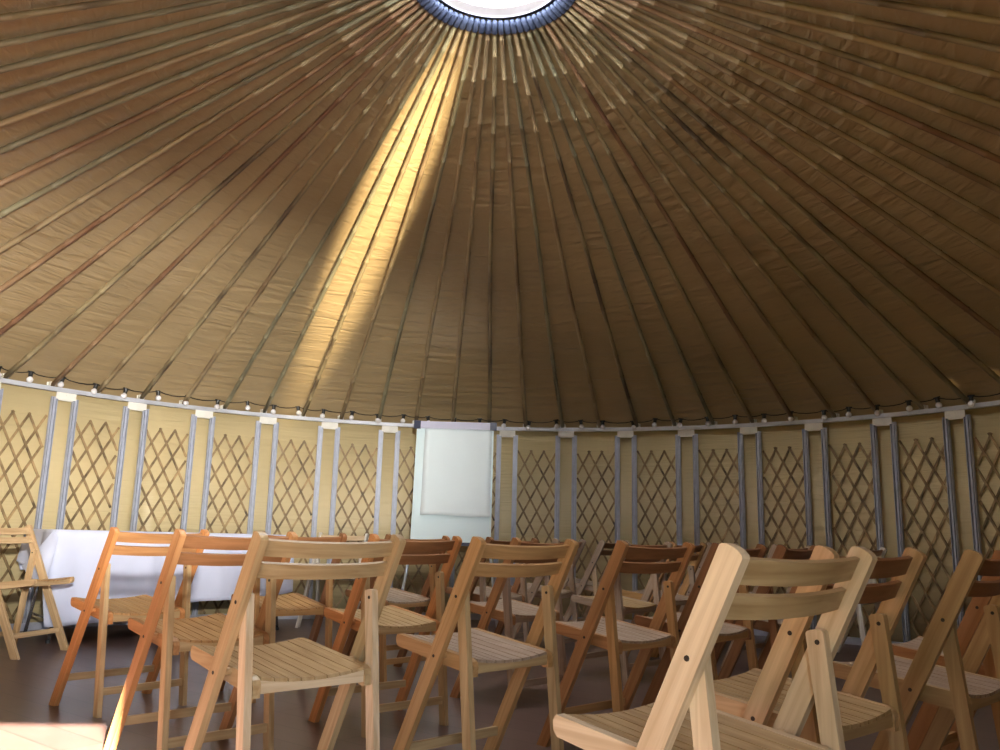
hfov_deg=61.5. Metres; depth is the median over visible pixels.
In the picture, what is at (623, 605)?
folding chair
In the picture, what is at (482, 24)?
rafter
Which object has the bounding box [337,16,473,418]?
rafter
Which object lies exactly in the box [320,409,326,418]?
bulb
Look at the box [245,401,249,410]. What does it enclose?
bulb
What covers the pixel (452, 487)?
flip chart
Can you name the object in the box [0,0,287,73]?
rafter
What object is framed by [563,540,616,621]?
folding chair
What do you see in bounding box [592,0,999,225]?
rafter
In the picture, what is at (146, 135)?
rafter
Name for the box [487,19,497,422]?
rafter
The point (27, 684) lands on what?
floor
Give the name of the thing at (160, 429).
lattice
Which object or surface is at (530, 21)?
rafter
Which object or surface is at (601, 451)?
lattice
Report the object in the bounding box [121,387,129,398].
bulb
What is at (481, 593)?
folding chair
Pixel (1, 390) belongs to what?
frame
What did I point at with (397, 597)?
folding chair
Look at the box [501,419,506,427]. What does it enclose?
bulb
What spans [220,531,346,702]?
folding chair
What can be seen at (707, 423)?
bulb
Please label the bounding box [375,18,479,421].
rafter
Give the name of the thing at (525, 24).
rafter
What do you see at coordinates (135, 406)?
frame
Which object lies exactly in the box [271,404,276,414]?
bulb
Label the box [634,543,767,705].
folding chair
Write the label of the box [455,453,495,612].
lattice
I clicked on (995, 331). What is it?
rafter
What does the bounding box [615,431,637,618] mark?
frame
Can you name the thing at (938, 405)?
bulb
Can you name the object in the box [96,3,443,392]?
rafter
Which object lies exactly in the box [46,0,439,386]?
rafter
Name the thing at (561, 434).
frame
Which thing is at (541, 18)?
rafter
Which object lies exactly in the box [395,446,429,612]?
lattice
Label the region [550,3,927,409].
rafter
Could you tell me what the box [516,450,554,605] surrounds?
lattice
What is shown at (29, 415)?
lattice
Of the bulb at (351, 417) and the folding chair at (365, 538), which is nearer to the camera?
the folding chair at (365, 538)
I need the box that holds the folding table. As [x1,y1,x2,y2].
[23,587,278,643]
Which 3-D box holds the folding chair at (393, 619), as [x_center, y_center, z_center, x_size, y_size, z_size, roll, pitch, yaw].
[-0.495,1.094,3.651,0.460,0.790,0.446,11,-14,-41]
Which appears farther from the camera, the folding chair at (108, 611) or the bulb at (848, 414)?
the bulb at (848, 414)
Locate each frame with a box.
[0,382,3,412]
[22,392,78,630]
[109,402,148,624]
[180,410,215,617]
[247,416,278,533]
[307,422,340,618]
[373,426,399,587]
[449,564,454,597]
[493,430,517,619]
[554,431,576,619]
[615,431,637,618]
[675,429,699,593]
[737,427,766,635]
[802,423,834,629]
[870,417,910,642]
[942,409,982,627]
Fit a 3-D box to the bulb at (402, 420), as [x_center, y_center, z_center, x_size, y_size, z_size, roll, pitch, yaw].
[-0.957,0.432,8.319,0.056,0.095,0.048,2,-11,0]
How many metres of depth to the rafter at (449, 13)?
5.89 m
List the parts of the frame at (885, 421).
steel post, plate, steel post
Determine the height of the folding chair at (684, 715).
0.790 m
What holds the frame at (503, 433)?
on the floor
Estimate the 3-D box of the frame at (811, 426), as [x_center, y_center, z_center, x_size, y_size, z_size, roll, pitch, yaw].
[2.737,1.329,7.212,0.213,1.842,0.038,-8,-14,41]
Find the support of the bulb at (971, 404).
attached to the string lights
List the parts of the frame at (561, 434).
steel post, plate, steel post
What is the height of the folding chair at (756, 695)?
0.790 m
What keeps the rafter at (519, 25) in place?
attached to the ceiling
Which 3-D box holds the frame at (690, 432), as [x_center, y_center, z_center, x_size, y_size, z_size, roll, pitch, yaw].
[1.757,1.428,7.854,0.213,1.842,0.038,-4,-12,25]
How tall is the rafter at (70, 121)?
1.951 m
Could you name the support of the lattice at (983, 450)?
attached to the wall at (923, 427)
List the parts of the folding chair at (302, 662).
seat rail, long post, short leg, seat, seat rail, long post, short leg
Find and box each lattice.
[0,410,46,622]
[64,420,119,529]
[138,428,188,531]
[199,434,254,613]
[272,439,316,594]
[333,443,377,608]
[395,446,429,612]
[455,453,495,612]
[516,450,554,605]
[576,450,614,616]
[637,450,676,616]
[698,448,739,543]
[762,446,805,593]
[828,442,878,636]
[898,437,956,636]
[974,432,999,558]
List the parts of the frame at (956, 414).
steel post, plate, steel post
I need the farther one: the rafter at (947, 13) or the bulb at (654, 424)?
the bulb at (654, 424)
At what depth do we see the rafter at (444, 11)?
5.83 m
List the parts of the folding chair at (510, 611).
long post, seat rail, short leg, seat, seat rail, short leg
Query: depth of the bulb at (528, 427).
8.37 m
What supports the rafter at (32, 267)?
attached to the ceiling
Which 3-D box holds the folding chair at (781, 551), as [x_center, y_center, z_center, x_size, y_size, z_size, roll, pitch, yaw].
[1.296,1.237,4.149,0.446,0.790,0.460,-8,-14,39]
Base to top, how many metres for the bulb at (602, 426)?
0.094 m
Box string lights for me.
[0,366,999,429]
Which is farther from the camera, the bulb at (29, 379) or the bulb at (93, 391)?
the bulb at (93, 391)
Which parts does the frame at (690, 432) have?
steel post, plate, steel post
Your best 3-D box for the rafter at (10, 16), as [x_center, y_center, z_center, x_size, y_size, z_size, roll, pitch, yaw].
[-2.217,-1.469,3.503,3.933,1.951,0.060,6,-12,-23]
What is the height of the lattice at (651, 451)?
1.602 m
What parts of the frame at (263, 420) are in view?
steel post, plate, steel post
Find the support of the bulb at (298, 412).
attached to the string lights
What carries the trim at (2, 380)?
attached to the wall at (169, 419)
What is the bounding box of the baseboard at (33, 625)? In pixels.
[0,613,902,645]
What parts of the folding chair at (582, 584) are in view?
seat rail, seat, long post, short leg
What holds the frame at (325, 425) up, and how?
on the floor
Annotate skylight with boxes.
[439,0,554,18]
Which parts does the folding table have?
table leg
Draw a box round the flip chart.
[401,420,497,625]
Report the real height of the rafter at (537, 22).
1.951 m
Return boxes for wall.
[0,383,149,623]
[137,405,834,627]
[829,406,999,641]
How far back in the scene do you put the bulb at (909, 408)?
6.75 m
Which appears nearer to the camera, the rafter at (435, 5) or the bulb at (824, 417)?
the rafter at (435, 5)
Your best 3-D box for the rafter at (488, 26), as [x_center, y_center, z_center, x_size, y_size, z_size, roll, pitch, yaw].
[-0.272,-0.796,6.727,0.060,1.951,3.933,2,-11,-5]
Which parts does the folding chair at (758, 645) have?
long post, long post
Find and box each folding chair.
[0,525,74,659]
[48,527,208,717]
[103,529,297,749]
[183,531,405,749]
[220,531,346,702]
[295,532,368,627]
[308,534,461,737]
[342,534,449,681]
[393,536,578,749]
[445,537,538,641]
[450,537,566,708]
[511,538,585,644]
[536,540,694,746]
[553,543,877,749]
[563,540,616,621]
[571,540,672,686]
[622,542,707,657]
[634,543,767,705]
[677,543,739,612]
[713,545,926,749]
[718,544,814,679]
[720,544,810,667]
[833,549,999,749]
[837,547,886,651]
[892,550,999,749]
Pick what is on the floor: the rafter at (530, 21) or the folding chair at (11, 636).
the folding chair at (11, 636)
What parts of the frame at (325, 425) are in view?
steel post, plate, steel post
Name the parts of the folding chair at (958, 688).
seat rail, seat, long post, seat rail, long post, short leg, short leg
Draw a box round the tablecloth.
[16,529,293,626]
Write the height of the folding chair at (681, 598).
0.790 m
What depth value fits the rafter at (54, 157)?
4.66 m
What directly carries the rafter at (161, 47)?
attached to the ceiling
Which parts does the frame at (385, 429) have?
steel post, plate, steel post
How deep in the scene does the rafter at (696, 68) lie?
4.81 m
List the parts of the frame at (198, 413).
steel post, steel post, plate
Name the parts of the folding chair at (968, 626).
seat, seat rail, long post, short leg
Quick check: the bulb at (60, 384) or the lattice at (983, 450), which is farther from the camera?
the bulb at (60, 384)
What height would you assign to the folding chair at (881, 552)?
0.790 m
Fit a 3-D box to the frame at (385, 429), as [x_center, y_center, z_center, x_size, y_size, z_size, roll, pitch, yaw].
[-1.117,1.412,8.163,0.213,1.842,0.038,4,-11,-13]
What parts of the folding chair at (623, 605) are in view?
seat rail, seat, short leg, seat rail, long post, short leg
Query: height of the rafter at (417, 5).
1.951 m
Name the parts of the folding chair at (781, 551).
seat rail, short leg, seat, long post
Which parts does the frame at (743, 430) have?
steel post, plate, steel post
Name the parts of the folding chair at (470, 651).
seat rail, long post, short leg, seat, seat rail, long post, short leg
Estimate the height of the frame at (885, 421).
1.842 m
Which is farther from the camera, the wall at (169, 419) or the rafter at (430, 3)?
the wall at (169, 419)
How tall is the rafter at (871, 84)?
1.951 m
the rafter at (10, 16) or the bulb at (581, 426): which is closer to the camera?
the rafter at (10, 16)
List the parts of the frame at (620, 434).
steel post, plate, steel post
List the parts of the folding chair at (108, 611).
long post, seat rail, short leg, seat, seat rail, long post, short leg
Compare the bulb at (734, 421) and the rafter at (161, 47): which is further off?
the bulb at (734, 421)
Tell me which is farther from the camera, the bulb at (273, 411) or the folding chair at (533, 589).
the bulb at (273, 411)
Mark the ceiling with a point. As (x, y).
(256, 387)
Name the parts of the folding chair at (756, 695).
seat rail, long post, seat, short leg, seat rail, long post, short leg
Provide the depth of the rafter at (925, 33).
3.71 m
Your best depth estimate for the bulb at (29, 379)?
6.50 m
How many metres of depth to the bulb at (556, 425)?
8.34 m
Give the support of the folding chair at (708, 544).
on the floor
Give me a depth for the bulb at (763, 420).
7.60 m
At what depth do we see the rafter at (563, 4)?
5.34 m
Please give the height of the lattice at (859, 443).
1.602 m
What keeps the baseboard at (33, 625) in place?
attached to the wall at (169, 419)
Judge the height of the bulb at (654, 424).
0.096 m
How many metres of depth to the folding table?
6.19 m
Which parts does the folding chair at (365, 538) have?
long post, short leg, long post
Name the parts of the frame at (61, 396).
steel post, steel post, plate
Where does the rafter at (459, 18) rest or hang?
attached to the ceiling
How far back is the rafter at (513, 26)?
6.14 m
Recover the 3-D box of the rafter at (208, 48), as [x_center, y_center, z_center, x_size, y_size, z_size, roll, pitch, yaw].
[-2.408,-1.325,4.274,3.933,1.951,0.060,2,-11,-3]
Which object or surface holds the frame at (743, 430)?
on the floor
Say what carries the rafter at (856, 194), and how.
attached to the ceiling
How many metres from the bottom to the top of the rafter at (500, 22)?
1.951 m
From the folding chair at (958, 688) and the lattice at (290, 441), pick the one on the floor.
the folding chair at (958, 688)
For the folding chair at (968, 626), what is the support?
on the floor
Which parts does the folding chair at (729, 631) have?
seat rail, long post, seat, seat rail, short leg, long post, short leg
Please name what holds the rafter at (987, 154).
attached to the ceiling
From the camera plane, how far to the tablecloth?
6.00 m
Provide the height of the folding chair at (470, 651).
0.790 m
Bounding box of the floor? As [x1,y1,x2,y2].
[0,619,999,749]
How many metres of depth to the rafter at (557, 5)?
5.50 m
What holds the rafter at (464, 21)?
attached to the ceiling
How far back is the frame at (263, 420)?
7.82 m
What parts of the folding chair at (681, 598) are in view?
seat rail, long post, seat, short leg, long post, short leg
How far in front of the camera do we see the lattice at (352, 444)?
8.16 m
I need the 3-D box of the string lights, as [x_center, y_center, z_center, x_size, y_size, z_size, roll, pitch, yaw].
[-0.105,0.237,7.145,7.865,0.130,2.657,2,-11,0]
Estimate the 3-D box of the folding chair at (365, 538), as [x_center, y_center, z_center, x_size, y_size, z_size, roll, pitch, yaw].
[-1.447,1.770,7.287,0.460,0.790,0.446,0,-11,10]
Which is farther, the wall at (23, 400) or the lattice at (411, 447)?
the lattice at (411, 447)
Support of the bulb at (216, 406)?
attached to the string lights
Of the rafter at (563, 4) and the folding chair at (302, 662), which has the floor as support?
the folding chair at (302, 662)
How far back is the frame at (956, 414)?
6.40 m
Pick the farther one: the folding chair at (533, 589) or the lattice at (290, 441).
the lattice at (290, 441)
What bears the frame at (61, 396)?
on the floor
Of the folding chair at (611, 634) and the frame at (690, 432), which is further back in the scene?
the frame at (690, 432)
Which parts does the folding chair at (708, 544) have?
long post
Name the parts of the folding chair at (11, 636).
long post, seat rail, short leg, long post, seat rail, seat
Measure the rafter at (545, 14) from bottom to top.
1.951 m
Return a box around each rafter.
[0,0,146,21]
[0,0,233,47]
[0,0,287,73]
[0,0,322,99]
[0,0,348,127]
[0,0,368,154]
[0,0,384,186]
[0,0,398,217]
[0,0,409,253]
[0,0,421,292]
[0,0,429,335]
[0,0,435,378]
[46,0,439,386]
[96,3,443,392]
[136,6,447,398]
[179,9,452,403]
[220,11,457,408]
[260,13,462,412]
[300,15,468,416]
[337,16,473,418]
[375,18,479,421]
[412,18,485,423]
[451,19,491,421]
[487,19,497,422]
[498,19,526,426]
[504,19,565,427]
[510,18,600,427]
[515,18,639,426]
[521,16,677,425]
[526,15,716,424]
[532,13,756,422]
[537,11,797,419]
[542,9,839,417]
[546,6,882,412]
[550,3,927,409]
[554,0,975,403]
[557,0,999,383]
[562,0,999,337]
[570,0,999,297]
[582,0,999,259]
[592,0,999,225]
[605,0,999,192]
[621,0,999,163]
[640,0,999,135]
[665,0,999,108]
[699,0,999,79]
[750,0,999,53]
[838,0,999,25]
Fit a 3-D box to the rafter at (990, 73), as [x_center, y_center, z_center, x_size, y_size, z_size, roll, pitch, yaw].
[2.196,-1.315,3.701,3.933,1.951,0.060,-2,-11,18]
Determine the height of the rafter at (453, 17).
1.951 m
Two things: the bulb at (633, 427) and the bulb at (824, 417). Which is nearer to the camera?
the bulb at (824, 417)
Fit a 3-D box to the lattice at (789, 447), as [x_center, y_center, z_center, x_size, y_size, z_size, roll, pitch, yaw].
[2.533,1.429,7.417,0.404,1.602,0.017,-7,-14,37]
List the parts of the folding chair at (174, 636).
long post, seat rail, short leg, seat, seat rail, long post, short leg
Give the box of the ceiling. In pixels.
[0,0,999,427]
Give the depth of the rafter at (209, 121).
4.96 m
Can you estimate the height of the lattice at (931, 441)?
1.602 m
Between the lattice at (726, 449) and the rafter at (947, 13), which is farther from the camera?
the lattice at (726, 449)
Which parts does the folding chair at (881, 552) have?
short leg, short leg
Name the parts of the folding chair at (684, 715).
seat rail, long post, seat, short leg, seat rail, short leg, long post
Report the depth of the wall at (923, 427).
6.71 m
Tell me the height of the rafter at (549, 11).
1.951 m
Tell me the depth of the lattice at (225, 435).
7.67 m
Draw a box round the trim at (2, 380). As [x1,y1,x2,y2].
[0,378,999,431]
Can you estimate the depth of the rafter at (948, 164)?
4.51 m
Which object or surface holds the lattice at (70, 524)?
attached to the wall at (23, 400)
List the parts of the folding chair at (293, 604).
long post, short leg, seat, seat rail, long post, short leg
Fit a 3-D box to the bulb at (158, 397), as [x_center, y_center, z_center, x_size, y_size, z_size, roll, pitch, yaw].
[-2.971,0.178,7.304,0.051,0.095,0.054,2,-11,0]
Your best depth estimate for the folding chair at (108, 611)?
3.74 m
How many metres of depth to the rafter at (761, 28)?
4.08 m
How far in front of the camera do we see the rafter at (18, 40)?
3.88 m
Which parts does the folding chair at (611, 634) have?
long post, seat rail, seat, short leg, seat rail, long post, short leg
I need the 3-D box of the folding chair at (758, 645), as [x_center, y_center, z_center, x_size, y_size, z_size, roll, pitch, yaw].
[1.739,1.504,5.475,0.460,0.790,0.446,12,-15,-42]
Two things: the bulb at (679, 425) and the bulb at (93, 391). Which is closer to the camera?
the bulb at (93, 391)
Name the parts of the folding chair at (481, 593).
seat rail, long post, short leg, seat, seat rail, long post, short leg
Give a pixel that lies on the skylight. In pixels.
(487, 9)
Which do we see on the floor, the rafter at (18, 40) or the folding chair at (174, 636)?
the folding chair at (174, 636)
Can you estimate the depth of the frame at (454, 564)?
8.17 m
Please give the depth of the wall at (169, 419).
8.02 m
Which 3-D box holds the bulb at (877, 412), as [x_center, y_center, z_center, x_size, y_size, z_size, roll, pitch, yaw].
[3.123,0.293,6.955,0.048,0.094,0.054,2,-11,0]
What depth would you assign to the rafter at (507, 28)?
6.18 m
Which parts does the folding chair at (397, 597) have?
seat rail, long post, short leg, seat, seat rail, long post, short leg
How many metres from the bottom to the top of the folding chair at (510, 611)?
0.790 m
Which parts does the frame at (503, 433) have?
steel post, plate, steel post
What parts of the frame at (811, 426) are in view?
steel post, plate, steel post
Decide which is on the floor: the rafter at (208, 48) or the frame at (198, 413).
the frame at (198, 413)
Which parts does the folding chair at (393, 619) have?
seat rail, long post, short leg, seat, seat rail, long post, short leg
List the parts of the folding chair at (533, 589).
seat rail, long post, short leg, seat, short leg, long post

